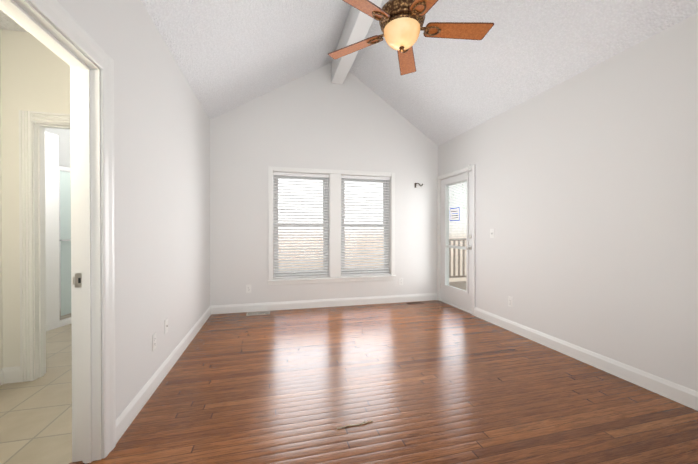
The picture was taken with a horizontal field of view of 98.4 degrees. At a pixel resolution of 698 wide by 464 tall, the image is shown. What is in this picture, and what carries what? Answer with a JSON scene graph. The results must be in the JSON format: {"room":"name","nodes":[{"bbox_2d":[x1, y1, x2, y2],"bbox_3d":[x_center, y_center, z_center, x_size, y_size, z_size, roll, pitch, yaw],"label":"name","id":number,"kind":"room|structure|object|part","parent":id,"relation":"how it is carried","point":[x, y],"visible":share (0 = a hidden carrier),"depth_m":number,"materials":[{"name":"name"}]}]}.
{"room":"empty bedroom","nodes":[
{"label":"empty bedroom","id":0,"kind":"room"},
{"bbox_2d":[0,29,2,368],"bbox_3d":[-2.128,-0.179,0.030,0.118,2.690,4.630,0,0,-14],"label":"wall","id":1,"kind":"structure","parent":0,"point":[1,330],"depth_m":2.28,"materials":[{"name":"white paint"}]},
{"bbox_2d":[0,367,10,385],"bbox_3d":[-2.056,1.106,0.056,0.030,0.118,4.628,0,0,-14],"label":"baseboard","id":2,"kind":"structure","parent":1,"relation":"attached to","point":[9,374],"depth_m":2.29,"materials":[{"name":"white paint"}]},
{"bbox_2d":[0,10,27,31],"bbox_3d":[-2.326,-1.580,0.974,2.100,0.100,6.811,0,0,-14],"label":"ceiling","id":3,"kind":"structure","parent":0,"point":[7,22],"depth_m":2.23,"materials":[{"name":"white paint"}]},
{"bbox_2d":[1,29,69,367],"bbox_3d":[-2.612,-0.194,2.356,1.982,2.690,0.118,0,0,-14],"label":"wall","id":4,"kind":"structure","parent":0,"point":[35,74],"depth_m":2.31,"materials":[{"name":"white paint"}]},
{"bbox_2d":[19,110,69,381],"bbox_3d":[-2.096,0.110,2.478,0.902,2.081,0.136,0,0,-14],"label":"door frame","id":5,"kind":"structure","parent":4,"relation":"attached to","point":[33,125],"depth_m":2.33,"materials":[{"name":"white paint"}]},
{"bbox_2d":[0,324,71,463],"bbox_3d":[-2.332,1.219,1.144,2.127,0.120,6.875,0,0,-14],"label":"floor","id":6,"kind":"structure","parent":0,"point":[36,421],"depth_m":1.93,"materials":[{"name":"tile"}]},
{"bbox_2d":[45,132,70,330],"bbox_3d":[-3.521,-0.006,3.686,0.100,2.300,0.685,0,0,5],"label":"shower enclosure","id":7,"kind":"object","parent":6,"relation":"on","point":[58,235],"visible":0.33,"depth_m":3.60,"materials":[{"name":"silver metal"}]},
{"bbox_2d":[45,128,70,167],"bbox_3d":[-3.149,-0.205,4.248,2.100,2.690,0.160,0,0,-14],"label":"wall","id":8,"kind":"structure","parent":0,"point":[64,149],"depth_m":4.00,"materials":[{"name":"white paint"}]},
{"bbox_2d":[69,461,85,463],"bbox_3d":[-1.264,1.153,1.124,0.086,0.009,0.787,0,0,-14],"label":"floor","id":9,"kind":"structure","parent":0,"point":[79,462],"depth_m":1.50,"materials":[{"name":"brown wood"}]},
{"bbox_2d":[57,0,209,417],"bbox_3d":[-1.227,-0.211,1.192,0.134,2.740,6.443,0,0,-14],"label":"wall","id":10,"kind":"structure","parent":0,"point":[162,183],"depth_m":2.15,"materials":[{"name":"white paint"}]},
{"bbox_2d":[0,0,115,462],"bbox_3d":[-1.219,0.121,1.129,0.160,2.076,0.991,0,0,-14],"label":"door frame","id":11,"kind":"structure","parent":10,"relation":"attached to","point":[55,27],"depth_m":1.51,"materials":[{"name":"white paint"}]},
{"bbox_2d":[152,332,155,350],"bbox_3d":[-1.424,0.802,2.207,0.007,0.115,0.070,0,0,-14],"label":"outlet","id":12,"kind":"object","parent":10,"relation":"attached to","point":[153,341],"visible":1,"depth_m":2.19,"materials":[{"name":"white plastic"}]},
{"bbox_2d":[116,306,211,442],"bbox_3d":[-1.592,1.089,2.887,0.014,0.118,2.587,0,0,-14],"label":"baseboard","id":13,"kind":"structure","parent":10,"relation":"attached to","point":[123,421],"depth_m":2.17,"materials":[{"name":"white paint"}]},
{"bbox_2d":[141,0,350,119],"bbox_3d":[-0.302,-2.121,1.331,1.805,1.202,6.323,0,0,-14],"label":"ceiling","id":14,"kind":"structure","parent":0,"point":[228,55],"depth_m":3.12,"materials":[{"name":"white paint"}]},
{"bbox_2d":[210,63,437,305],"bbox_3d":[-0.240,-0.767,4.677,3.837,3.810,0.160,0,0,-14],"label":"wall","id":15,"kind":"structure","parent":0,"point":[316,119],"depth_m":4.51,"materials":[{"name":"white paint"}]},
{"bbox_2d":[246,285,250,292],"bbox_3d":[-1.431,0.810,4.299,0.070,0.115,0.007,0,0,-14],"label":"electrical outlet","id":16,"kind":"object","parent":15,"relation":"attached to","point":[248,288],"visible":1,"depth_m":4.30,"materials":[{"name":"white plastic"}]},
{"bbox_2d":[212,293,436,313],"bbox_3d":[-0.219,1.079,4.602,3.515,0.118,0.015,0,0,-14],"label":"baseboard","id":17,"kind":"structure","parent":15,"relation":"attached to","point":[269,306],"depth_m":4.54,"materials":[{"name":"white paint"}]},
{"bbox_2d":[268,166,395,284],"bbox_3d":[-0.233,-0.090,4.666,1.983,1.714,0.195,0,0,-14],"label":"window","id":18,"kind":"structure","parent":15,"relation":"in","point":[303,178],"depth_m":4.59,"materials":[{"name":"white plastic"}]},
{"bbox_2d":[274,172,328,277],"bbox_3d":[-0.708,-0.099,4.510,0.817,1.553,0.064,0,0,-14],"label":"window blinds","id":19,"kind":"object","parent":18,"relation":"attached to","point":[300,175],"visible":0.94,"depth_m":4.51,"materials":[{"name":"white plastic"}]},
{"bbox_2d":[341,175,389,275],"bbox_3d":[0.266,-0.101,4.755,0.800,1.553,0.064,0,0,-14],"label":"window blinds","id":20,"kind":"object","parent":18,"relation":"attached to","point":[344,177],"visible":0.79,"depth_m":4.75,"materials":[{"name":"white plastic"}]},
{"bbox_2d":[341,179,388,273],"bbox_3d":[0.244,-0.101,4.843,0.810,1.559,0.085,0,0,-14],"label":"window","id":21,"kind":"structure","parent":15,"relation":"in","point":[373,182],"depth_m":4.86,"materials":[{"name":"white plastic"}]},
{"bbox_2d":[86,300,697,463],"bbox_3d":[0.522,1.216,1.559,3.609,0.120,6.323,0,0,-14],"label":"floor","id":22,"kind":"structure","parent":0,"point":[433,382],"depth_m":2.05,"materials":[{"name":"brown wood"}]},
{"bbox_2d":[246,311,269,315],"bbox_3d":[-1.269,1.137,4.214,0.310,0.005,0.160,0,0,-14],"label":"floor vent","id":23,"kind":"object","parent":22,"relation":"in","point":[258,313],"visible":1,"depth_m":4.21,"materials":[{"name":"silver metal"}]},
{"bbox_2d":[337,420,371,428],"bbox_3d":[0.034,1.150,1.806,0.221,0.008,0.039,0,0,-14],"label":"debris","id":24,"kind":"object","parent":22,"relation":"on","point":[355,424],"visible":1,"depth_m":1.79,"materials":[{"name":"beige"}]},
{"bbox_2d":[406,302,422,303],"bbox_3d":[1.054,1.133,4.816,0.250,0.005,0.110,0,0,-14],"label":"floor vent","id":25,"kind":"object","parent":22,"relation":"in","point":[414,302],"visible":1,"depth_m":4.83,"materials":[{"name":"brown metal"}]},
{"bbox_2d":[349,0,697,145],"bbox_3d":[1.422,-2.065,1.766,1.752,1.321,6.323,0,0,-14],"label":"ceiling","id":26,"kind":"structure","parent":0,"point":[521,51],"depth_m":2.98,"materials":[{"name":"white paint"}]},
{"bbox_2d":[331,0,382,83],"bbox_3d":[0.585,-2.434,1.552,0.175,0.380,6.283,0,0,-14],"label":"ridge beam","id":27,"kind":"structure","parent":26,"relation":"attached to","point":[357,25],"depth_m":3.59,"materials":[{"name":"white paint"}]},
{"bbox_2d":[328,0,493,74],"bbox_3d":[0.410,-1.797,2.216,1.287,0.900,1.272,0,0,-14],"label":"ceiling fan","id":28,"kind":"object","parent":27,"relation":"hanging from","point":[401,22],"visible":1,"depth_m":2.21,"materials":[{"name":"brown wood"}]},
{"bbox_3d":[0.071,-1.519,2.470,0.569,0.043,0.148,0,0,33],"label":"blade","id":29,"kind":"part","parent":28,"relation":"part of","materials":[{"name":"brown wood"}]},
{"bbox_3d":[0.092,-1.516,2.013,0.569,0.043,0.148,0,0,-39],"label":"blade","id":30,"kind":"part","parent":28,"relation":"part of","materials":[{"name":"brown wood"}]},
{"bbox_3d":[0.499,-1.520,2.632,0.148,0.043,0.569,0,0,15],"label":"blade","id":31,"kind":"part","parent":28,"relation":"part of","materials":[{"name":"brown wood"}]},
{"bbox_3d":[0.533,-1.516,1.892,0.148,0.043,0.569,0,0,-21],"label":"blade","id":32,"kind":"part","parent":28,"relation":"part of","materials":[{"name":"brown wood"}]},
{"bbox_3d":[0.785,-1.518,2.274,0.569,0.043,0.148,0,0,-3],"label":"blade","id":33,"kind":"part","parent":28,"relation":"part of","materials":[{"name":"brown wood"}]},
{"bbox_2d":[438,13,697,391],"bbox_3d":[2.330,-0.158,2.006,0.160,2.623,6.283,0,0,-14],"label":"wall","id":34,"kind":"structure","parent":0,"point":[586,195],"depth_m":2.51,"materials":[{"name":"white paint"}]},
{"bbox_2d":[440,171,471,311],"bbox_3d":[1.606,0.133,4.571,0.111,1.973,0.827,0,0,-14],"label":"exterior door","id":35,"kind":"structure","parent":34,"relation":"in","point":[458,297],"depth_m":4.56,"materials":[{"name":"white paint"}]},
{"bbox_2d":[450,207,459,221],"bbox_3d":[1.613,-0.270,4.603,0.001,0.215,0.270,0,0,-14],"label":"notice sign","id":36,"kind":"object","parent":35,"relation":"attached to","point":[454,213],"visible":1,"depth_m":4.58,"materials":[{"name":"white paper"}]},
{"bbox_2d":[437,164,474,315],"bbox_3d":[1.684,0.108,4.589,0.211,2.059,0.958,0,0,-14],"label":"door frame","id":37,"kind":"structure","parent":34,"relation":"attached to","point":[454,173],"depth_m":4.72,"materials":[{"name":"white paint"}]},
{"bbox_2d":[490,229,493,237],"bbox_3d":[1.792,0.017,3.782,0.014,0.115,0.070,0,0,-14],"label":"light switch","id":38,"kind":"object","parent":34,"relation":"attached to","point":[491,233],"visible":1,"depth_m":3.78,"materials":[{"name":"white plastic"}]},
{"bbox_2d":[508,296,512,306],"bbox_3d":[1.869,0.810,3.494,0.007,0.115,0.070,0,0,-14],"label":"outlet","id":39,"kind":"object","parent":34,"relation":"attached to","point":[510,301],"visible":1,"depth_m":3.49,"materials":[{"name":"white plastic"}]},
{"bbox_2d":[474,307,697,410],"bbox_3d":[2.363,1.098,1.526,0.014,0.118,5.320,0,0,-14],"label":"baseboard","id":40,"kind":"structure","parent":34,"relation":"attached to","point":[678,393],"depth_m":2.48,"materials":[{"name":"white paint"}]},
{"label":"outside","id":41,"kind":"structure","parent":0,"visible":0},
{"bbox_2d":[449,239,466,289],"bbox_3d":[3.386,0.649,5.174,3.365,1.090,3.900,0,0,-14],"label":"deck","id":42,"kind":"object","parent":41,"point":[459,285],"depth_m":6.89,"materials":[{"name":"beige wood"}]},
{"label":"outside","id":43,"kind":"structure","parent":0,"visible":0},
{"bbox_2d":[278,179,466,281],"bbox_3d":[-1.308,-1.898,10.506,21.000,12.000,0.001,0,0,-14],"label":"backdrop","id":44,"kind":"structure","parent":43,"point":[381,197],"depth_m":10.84,"materials":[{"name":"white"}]}
]}

